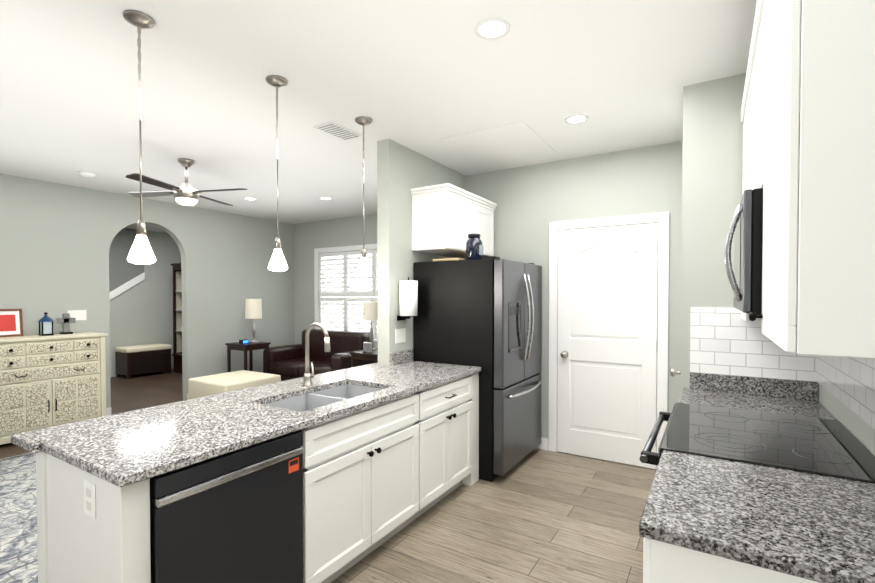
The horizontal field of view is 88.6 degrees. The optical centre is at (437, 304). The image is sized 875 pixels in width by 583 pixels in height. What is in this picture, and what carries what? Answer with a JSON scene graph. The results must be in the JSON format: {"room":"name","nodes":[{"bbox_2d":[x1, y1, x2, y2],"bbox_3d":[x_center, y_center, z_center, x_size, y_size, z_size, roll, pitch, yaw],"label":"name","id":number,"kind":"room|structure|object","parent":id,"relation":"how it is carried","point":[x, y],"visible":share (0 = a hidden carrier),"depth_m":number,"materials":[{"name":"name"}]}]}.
{"room":"kitchen","nodes":[
{"label":"kitchen","id":0,"kind":"room"},
{"bbox_2d":[109,231,180,376],"bbox_3d":[-6.428,-0.028,7.485,0.120,2.740,5.500,1,1,32],"label":"wall","id":1,"kind":"structure","parent":0,"point":[141,312],"depth_m":8.73,"materials":[{"name":"grey paint"}]},
{"bbox_2d":[109,228,144,299],"bbox_3d":[-6.506,-0.374,7.210,0.030,2.040,3.320,1,1,32],"label":"trim","id":2,"kind":"structure","parent":1,"relation":"attached to","point":[125,274],"depth_m":8.30,"materials":[{"name":"white"}]},
{"bbox_2d":[0,173,294,407],"bbox_3d":[-4.702,0.023,4.470,0.120,2.740,8.370,1,1,32],"label":"wall","id":3,"kind":"structure","parent":0,"point":[56,239],"depth_m":5.84,"materials":[{"name":"grey paint"}]},
{"bbox_2d":[68,310,85,320],"bbox_3d":[-4.178,0.131,5.200,0.008,0.120,0.180,1,1,32],"label":"light switch","id":4,"kind":"object","parent":3,"relation":"attached to","point":[79,314],"visible":0.77,"depth_m":5.21,"materials":[{"name":"white plastic"}]},
{"bbox_2d":[106,407,110,415],"bbox_3d":[-5.420,1.360,3.197,0.014,0.110,5.410,1,1,32],"label":"baseboard","id":5,"kind":"structure","parent":3,"relation":"attached to","point":[108,410],"depth_m":5.47,"materials":[{"name":"white"}]},
{"bbox_2d":[0,369,655,582],"bbox_3d":[-2.877,1.438,3.624,10.300,0.060,8.800,1,1,32],"label":"floor","id":6,"kind":"structure","parent":0,"point":[535,515],"depth_m":2.87,"materials":[{"name":"brown wood"}]},
{"bbox_2d":[0,452,37,582],"bbox_3d":[-3.279,1.420,2.550,2.640,0.012,3.610,1,1,32],"label":"rug","id":7,"kind":"object","parent":6,"relation":"on","point":[18,529],"depth_m":2.92,"materials":[{"name":"grey carpet"}]},
{"bbox_2d":[0,332,107,444],"bbox_3d":[-4.173,0.863,4.763,0.457,1.050,1.020,1,1,32],"label":"sideboard","id":8,"kind":"object","parent":6,"relation":"on","point":[52,380],"visible":0.98,"depth_m":4.66,"materials":[{"name":"beige paint"}]},
{"bbox_2d":[0,309,22,336],"bbox_3d":[-4.457,0.195,4.645,0.050,0.289,0.240,1,1,32],"label":"picture frame","id":9,"kind":"object","parent":8,"relation":"on","point":[11,322],"visible":0.98,"depth_m":4.67,"materials":[{"name":"brown wood"}]},
{"bbox_2d":[38,312,53,335],"bbox_3d":[-4.210,0.213,4.822,0.140,0.247,0.140,1,1,32],"label":"decorative lantern","id":10,"kind":"object","parent":8,"relation":"on","point":[45,326],"visible":1,"depth_m":4.80,"materials":[{"name":"blue metal"}]},
{"bbox_2d":[56,313,75,333],"bbox_3d":[-4.145,0.219,5.005,0.060,0.229,0.170,1,1,32],"label":"decorative cross","id":11,"kind":"object","parent":8,"relation":"on","point":[66,320],"visible":1,"depth_m":4.99,"materials":[{"name":"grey metal"}]},
{"bbox_2d":[115,344,171,378],"bbox_3d":[-5.488,1.054,8.393,0.450,0.545,0.780,1,1,32],"label":"bench","id":12,"kind":"object","parent":6,"relation":"on","point":[139,359],"visible":1,"depth_m":8.18,"materials":[{"name":"brown wood"}]},
{"bbox_2d":[171,263,181,373],"bbox_3d":[-4.779,0.209,8.788,0.470,2.220,0.620,1,1,32],"label":"bookcase","id":13,"kind":"object","parent":6,"relation":"on","point":[177,318],"visible":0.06,"depth_m":8.67,"materials":[{"name":"brown wood"}]},
{"bbox_2d":[188,370,280,399],"bbox_3d":[-2.598,1.151,5.773,0.800,0.440,0.800,1,1,32],"label":"ottoman","id":14,"kind":"object","parent":6,"relation":"on","point":[203,386],"visible":0.42,"depth_m":5.56,"materials":[{"name":"beige fabric"}]},
{"bbox_2d":[225,341,270,372],"bbox_3d":[-2.815,0.966,6.678,0.460,0.780,0.440,1,1,32],"label":"side table","id":15,"kind":"object","parent":6,"relation":"on","point":[249,347],"visible":0.6,"depth_m":6.60,"materials":[{"name":"brown wood"}]},
{"bbox_2d":[239,339,247,343],"bbox_3d":[-2.814,0.548,6.517,0.082,0.059,0.100,1,1,32],"label":"digital clock","id":16,"kind":"object","parent":15,"relation":"on","point":[244,341],"visible":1,"depth_m":6.48,"materials":[{"name":"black plastic"}]},
{"bbox_2d":[245,296,261,342],"bbox_3d":[-2.756,0.229,6.723,0.240,0.689,0.240,1,1,32],"label":"table lamp","id":17,"kind":"object","parent":15,"relation":"on","point":[253,308],"visible":1,"depth_m":6.64,"materials":[{"name":"beige fabric"}]},
{"bbox_2d":[263,329,375,380],"bbox_3d":[-1.792,0.887,6.869,1.660,0.930,0.920,1,1,32],"label":"leather sofa","id":18,"kind":"object","parent":6,"relation":"on","point":[286,362],"visible":0.6,"depth_m":6.85,"materials":[{"name":"brown leather"}]},
{"bbox_2d":[349,348,377,367],"bbox_3d":[-0.783,1.005,6.145,0.580,0.720,0.600,1,1,32],"label":"end table","id":19,"kind":"object","parent":6,"relation":"on","point":[362,355],"visible":0.21,"depth_m":5.96,"materials":[{"name":"brown wood"}]},
{"bbox_2d":[363,342,372,352],"bbox_3d":[-0.923,0.577,5.967,0.160,0.139,0.027,1,1,32],"label":"photo frame","id":20,"kind":"object","parent":19,"relation":"on","point":[367,347],"visible":0.98,"depth_m":5.95,"materials":[{"name":"silver metal"}]},
{"bbox_2d":[363,300,377,349],"bbox_3d":[-0.927,0.289,6.280,0.240,0.704,0.240,1,1,32],"label":"table lamp","id":21,"kind":"object","parent":19,"relation":"on","point":[370,310],"visible":0.83,"depth_m":6.18,"materials":[{"name":"beige fabric"}]},
{"bbox_2d":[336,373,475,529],"bbox_3d":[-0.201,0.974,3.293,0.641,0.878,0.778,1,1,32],"label":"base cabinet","id":22,"kind":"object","parent":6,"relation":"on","point":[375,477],"depth_m":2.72,"materials":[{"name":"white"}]},
{"bbox_2d":[84,480,95,518],"bbox_3d":[-1.180,0.661,1.521,0.080,0.115,0.007,1,1,32],"label":"outlet","id":23,"kind":"object","parent":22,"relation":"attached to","point":[89,498],"visible":1,"depth_m":1.51,"materials":[{"name":"white plastic"}]},
{"bbox_2d":[150,430,303,582],"bbox_3d":[-1.028,0.990,1.916,0.630,0.854,0.627,1,1,32],"label":"dishwasher","id":24,"kind":"object","parent":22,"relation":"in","point":[236,516],"visible":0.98,"depth_m":1.73,"materials":[{"name":"black metal"}]},
{"bbox_2d":[11,349,480,487],"bbox_3d":[-0.686,0.478,2.669,0.855,0.135,2.555,1,1,32],"label":"countertop","id":25,"kind":"structure","parent":22,"relation":"on","point":[123,449],"depth_m":1.96,"materials":[{"name":"stone"}]},
{"bbox_2d":[302,322,330,385],"bbox_3d":[-0.735,0.309,2.763,0.226,0.396,0.092,1,1,32],"label":"faucet","id":26,"kind":"object","parent":25,"relation":"on","point":[308,376],"visible":1,"depth_m":2.78,"materials":[{"name":"silver metal"}]},
{"bbox_2d":[263,384,381,411],"bbox_3d":[-0.627,0.649,2.592,0.422,0.204,0.772,1,1,32],"label":"double-bowl sink","id":27,"kind":"object","parent":25,"relation":"in","point":[309,401],"visible":0.1,"depth_m":2.71,"materials":[{"name":"silver metal"}]},
{"bbox_2d":[413,256,541,481],"bbox_3d":[0.418,0.509,4.066,0.912,1.783,0.920,1,1,32],"label":"refrigerator","id":28,"kind":"object","parent":6,"relation":"on","point":[484,314],"visible":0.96,"depth_m":3.66,"materials":[{"name":"black"}]},
{"bbox_2d":[433,258,463,261],"bbox_3d":[0.284,-0.380,4.010,0.350,0.029,0.680,1,1,32],"label":"basket tray","id":29,"kind":"object","parent":28,"relation":"on","point":[449,259],"visible":0.19,"depth_m":3.73,"materials":[{"name":"beige wood"}]},
{"bbox_2d":[466,234,482,259],"bbox_3d":[0.309,-0.475,3.770,0.141,0.228,0.140,1,1,32],"label":"jar","id":30,"kind":"object","parent":28,"relation":"on","point":[474,247],"visible":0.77,"depth_m":3.71,"materials":[{"name":"blue"}]},
{"bbox_2d":[643,537,819,582],"bbox_3d":[0.932,1.010,1.211,0.627,0.878,0.602,1,1,32],"label":"base cabinet","id":31,"kind":"object","parent":6,"relation":"on","point":[663,562],"visible":0.06,"depth_m":1.03,"materials":[{"name":"white wood"}]},
{"bbox_2d":[639,372,874,582],"bbox_3d":[1.267,0.493,1.752,0.634,0.135,1.919,1,1,32],"label":"countertop","id":32,"kind":"structure","parent":31,"relation":"on","point":[816,528],"depth_m":1.19,"materials":[{"name":"stone"}]},
{"bbox_2d":[639,403,874,483],"bbox_3d":[1.265,0.978,1.839,0.713,0.921,0.814,1,1,32],"label":"range","id":33,"kind":"object","parent":6,"relation":"on","point":[827,447],"visible":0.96,"depth_m":1.71,"materials":[{"name":"black glass"}]},
{"bbox_2d":[294,214,377,347],"bbox_3d":[-0.868,-0.019,6.955,4.050,2.740,0.120,1,1,32],"label":"wall","id":34,"kind":"structure","parent":0,"point":[309,237],"depth_m":7.66,"materials":[{"name":"grey paint"}]},
{"bbox_2d":[314,244,377,347],"bbox_3d":[-1.246,-0.132,7.110,2.000,1.600,0.092,1,1,32],"label":"window shutters","id":35,"kind":"object","parent":34,"relation":"attached to","point":[345,295],"visible":0.54,"depth_m":7.29,"materials":[{"name":"white wood"}]},
{"bbox_2d":[0,0,756,232],"bbox_3d":[-2.877,-1.372,3.576,10.300,0.080,8.800,1,1,32],"label":"ceiling","id":36,"kind":"structure","parent":0,"point":[424,77],"depth_m":2.69,"materials":[{"name":"white paint"}]},
{"bbox_2d":[79,171,95,176],"bbox_3d":[-3.595,-1.332,4.605,0.136,0.035,0.136,1,1,32],"label":"recessed light","id":37,"kind":"object","parent":36,"relation":"attached to","point":[86,174],"visible":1,"depth_m":4.57,"materials":[{"name":"white"}]},
{"bbox_2d":[123,10,155,263],"bbox_3d":[-1.363,-0.745,2.058,0.124,1.122,0.124,1,1,32],"label":"pendant light","id":38,"kind":"object","parent":36,"relation":"hanging from","point":[141,252],"visible":1,"depth_m":2.05,"materials":[{"name":"white glass"}]},
{"bbox_2d":[126,158,246,205],"bbox_3d":[-2.347,-1.132,4.194,0.920,0.420,0.920,-1,1,-33],"label":"ceiling fan","id":39,"kind":"object","parent":36,"relation":"hanging from","point":[186,194],"visible":1,"depth_m":4.13,"materials":[{"name":"silver metal"}]},
{"bbox_2d":[243,197,256,199],"bbox_3d":[-2.432,-1.368,5.827,0.169,0.004,0.169,0,1,23],"label":"recessed light","id":40,"kind":"object","parent":36,"relation":"in","point":[246,198],"depth_m":5.81,"materials":[{"name":"white plastic"}]},
{"bbox_2d":[266,75,287,270],"bbox_3d":[-0.944,-0.755,2.645,0.124,1.122,0.124,1,1,32],"label":"pendant light","id":41,"kind":"object","parent":36,"relation":"hanging from","point":[277,262],"visible":1,"depth_m":2.63,"materials":[{"name":"white glass"}]},
{"bbox_2d":[319,197,331,199],"bbox_3d":[-1.446,-1.368,5.808,0.169,0.004,0.169,0,1,26],"label":"recessed light","id":42,"kind":"object","parent":36,"relation":"in","point":[323,198],"depth_m":5.81,"materials":[{"name":"white plastic"}]},
{"bbox_2d":[313,122,362,140],"bbox_3d":[-0.760,-1.325,3.450,0.200,0.009,0.340,1,1,32],"label":"ceiling vent","id":43,"kind":"object","parent":36,"relation":"in","point":[334,129],"visible":0.96,"depth_m":3.43,"materials":[{"name":"white metal"}]},
{"bbox_2d":[355,116,371,275],"bbox_3d":[-0.533,-0.765,3.237,0.124,1.122,0.124,1,1,32],"label":"pendant light","id":44,"kind":"object","parent":36,"relation":"hanging from","point":[363,269],"visible":1,"depth_m":3.22,"materials":[{"name":"white glass"}]},
{"bbox_2d":[474,18,509,39],"bbox_3d":[0.260,-1.305,2.130,0.169,0.004,0.169,0,1,26],"label":"recessed light","id":45,"kind":"object","parent":36,"relation":"in","point":[490,28],"depth_m":2.12,"materials":[{"name":"white plastic"}]},
{"bbox_2d":[441,121,556,164],"bbox_3d":[0.543,-1.333,3.793,0.700,0.004,0.850,1,1,32],"label":"attic hatch","id":46,"kind":"object","parent":36,"relation":"attached to","point":[508,142],"visible":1,"depth_m":3.74,"materials":[{"name":"white paint"}]},
{"bbox_2d":[564,114,588,123],"bbox_3d":[0.997,-1.324,3.215,0.169,0.004,0.169,0,1,23],"label":"recessed light","id":47,"kind":"object","parent":36,"relation":"in","point":[580,118],"depth_m":3.22,"materials":[{"name":"white"}]},
{"bbox_2d":[377,139,464,364],"bbox_3d":[0.217,0.019,4.738,0.120,2.740,2.520,1,1,32],"label":"wall","id":48,"kind":"structure","parent":0,"point":[402,170],"depth_m":3.71,"materials":[{"name":"grey paint"}]},
{"bbox_2d":[395,328,405,342],"bbox_3d":[-0.310,0.265,3.764,0.006,0.120,0.140,1,1,32],"label":"outlet","id":49,"kind":"object","parent":48,"relation":"attached to","point":[400,335],"visible":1,"depth_m":3.76,"materials":[{"name":"white plastic"}]},
{"bbox_2d":[397,277,417,320],"bbox_3d":[-0.242,-0.044,3.722,0.159,0.360,0.156,1,1,32],"label":"paper towel","id":50,"kind":"object","parent":48,"relation":"attached to","point":[408,295],"visible":1,"depth_m":3.66,"materials":[{"name":"white paper"}]},
{"bbox_2d":[410,183,496,257],"bbox_3d":[0.178,-0.734,4.176,0.385,0.529,0.967,1,1,32],"label":"upper cabinet","id":51,"kind":"object","parent":48,"relation":"attached to","point":[447,218],"visible":0.88,"depth_m":3.86,"materials":[{"name":"white wood"}]},
{"bbox_2d":[465,141,682,469],"bbox_3d":[1.151,0.026,4.282,2.190,2.740,0.120,1,1,32],"label":"wall","id":52,"kind":"structure","parent":0,"point":[531,201],"depth_m":4.09,"materials":[{"name":"grey paint"}]},
{"bbox_2d":[536,437,547,449],"bbox_3d":[0.863,1.340,4.403,0.455,0.110,0.014,1,1,32],"label":"baseboard","id":53,"kind":"structure","parent":52,"relation":"attached to","point":[543,445],"depth_m":4.30,"materials":[{"name":"white wood"}]},
{"bbox_2d":[557,223,657,468],"bbox_3d":[1.474,0.355,3.968,0.844,2.077,0.086,1,1,32],"label":"pantry door","id":54,"kind":"structure","parent":52,"relation":"in","point":[607,344],"depth_m":3.98,"materials":[{"name":"white wood"}]},
{"bbox_2d":[548,212,668,469],"bbox_3d":[1.489,0.316,3.996,1.010,2.170,0.022,1,1,32],"label":"door frame","id":55,"kind":"structure","parent":52,"relation":"attached to","point":[662,218],"depth_m":3.88,"materials":[{"name":"white wood"}]},
{"bbox_2d":[680,73,745,395],"bbox_3d":[2.130,0.048,3.047,0.770,2.740,1.200,1,1,32],"label":"wall","id":56,"kind":"structure","parent":0,"point":[712,172],"depth_m":2.65,"materials":[{"name":"grey paint"}]},
{"bbox_2d":[670,368,680,376],"bbox_3d":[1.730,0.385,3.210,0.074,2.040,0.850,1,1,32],"label":"door knob","id":57,"kind":"object","parent":56,"relation":"attached to","point":[673,372],"visible":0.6,"depth_m":2.93,"materials":[{"name":"silver metal"}]},
{"bbox_2d":[690,307,816,381],"bbox_3d":[1.780,0.216,2.555,0.592,0.391,0.008,1,1,32],"label":"tile backsplash","id":58,"kind":"structure","parent":56,"relation":"attached to","point":[727,341],"depth_m":2.58,"materials":[{"name":"white tile"}]},
{"bbox_2d":[819,384,874,455],"bbox_3d":[0.534,0.102,-0.169,0.120,2.740,5.950,1,1,32],"label":"wall","id":59,"kind":"structure","parent":0,"point":[861,430],"depth_m":1.85,"materials":[{"name":"grey paint"}]},
{"bbox_2d":[745,60,748,189],"bbox_3d":[1.513,-0.744,1.860,0.347,0.695,0.465,1,1,32],"label":"upper cabinet","id":60,"kind":"object","parent":59,"relation":"attached to","point":[747,73],"depth_m":2.18,"materials":[{"name":"white wood"}]},
{"bbox_2d":[741,88,756,322],"bbox_3d":[1.760,-0.507,2.265,0.347,1.184,0.478,1,1,32],"label":"upper cabinet","id":61,"kind":"object","parent":59,"relation":"attached to","point":[751,317],"depth_m":2.42,"materials":[{"name":"white wood"}]},
{"bbox_2d":[749,0,760,189],"bbox_3d":[1.333,-0.739,1.566,0.347,0.695,0.465,1,1,32],"label":"upper cabinet","id":62,"kind":"object","parent":59,"relation":"attached to","point":[757,20],"depth_m":1.83,"materials":[{"name":"white wood"}]},
{"bbox_2d":[724,188,762,314],"bbox_3d":[1.378,-0.175,1.750,0.450,0.420,0.806,1,1,32],"label":"microwave","id":63,"kind":"object","parent":62,"relation":"attached to","point":[746,231],"visible":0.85,"depth_m":1.49,"materials":[{"name":"black"}]},
{"bbox_2d":[757,0,874,357],"bbox_3d":[1.055,-0.487,1.119,0.347,1.184,0.587,1,1,32],"label":"upper cabinet","id":64,"kind":"object","parent":59,"relation":"attached to","point":[808,111],"depth_m":0.94,"materials":[{"name":"white wood"}]},
{"bbox_2d":[817,355,874,428],"bbox_3d":[1.535,0.234,1.584,0.008,0.389,1.920,1,1,32],"label":"tile backsplash","id":65,"kind":"structure","parent":59,"relation":"attached to","point":[848,382],"depth_m":1.79,"materials":[{"name":"white tile"}]},
{"label":"outside","id":66,"kind":"structure","parent":0,"visible":0},
{"bbox_2d":[324,254,371,330],"bbox_3d":[-1.058,-0.107,7.417,2.400,2.100,0.010,1,1,32],"label":"window","id":67,"kind":"structure","parent":66,"point":[349,289],"depth_m":7.77,"materials":[{"name":"white"}]}
]}

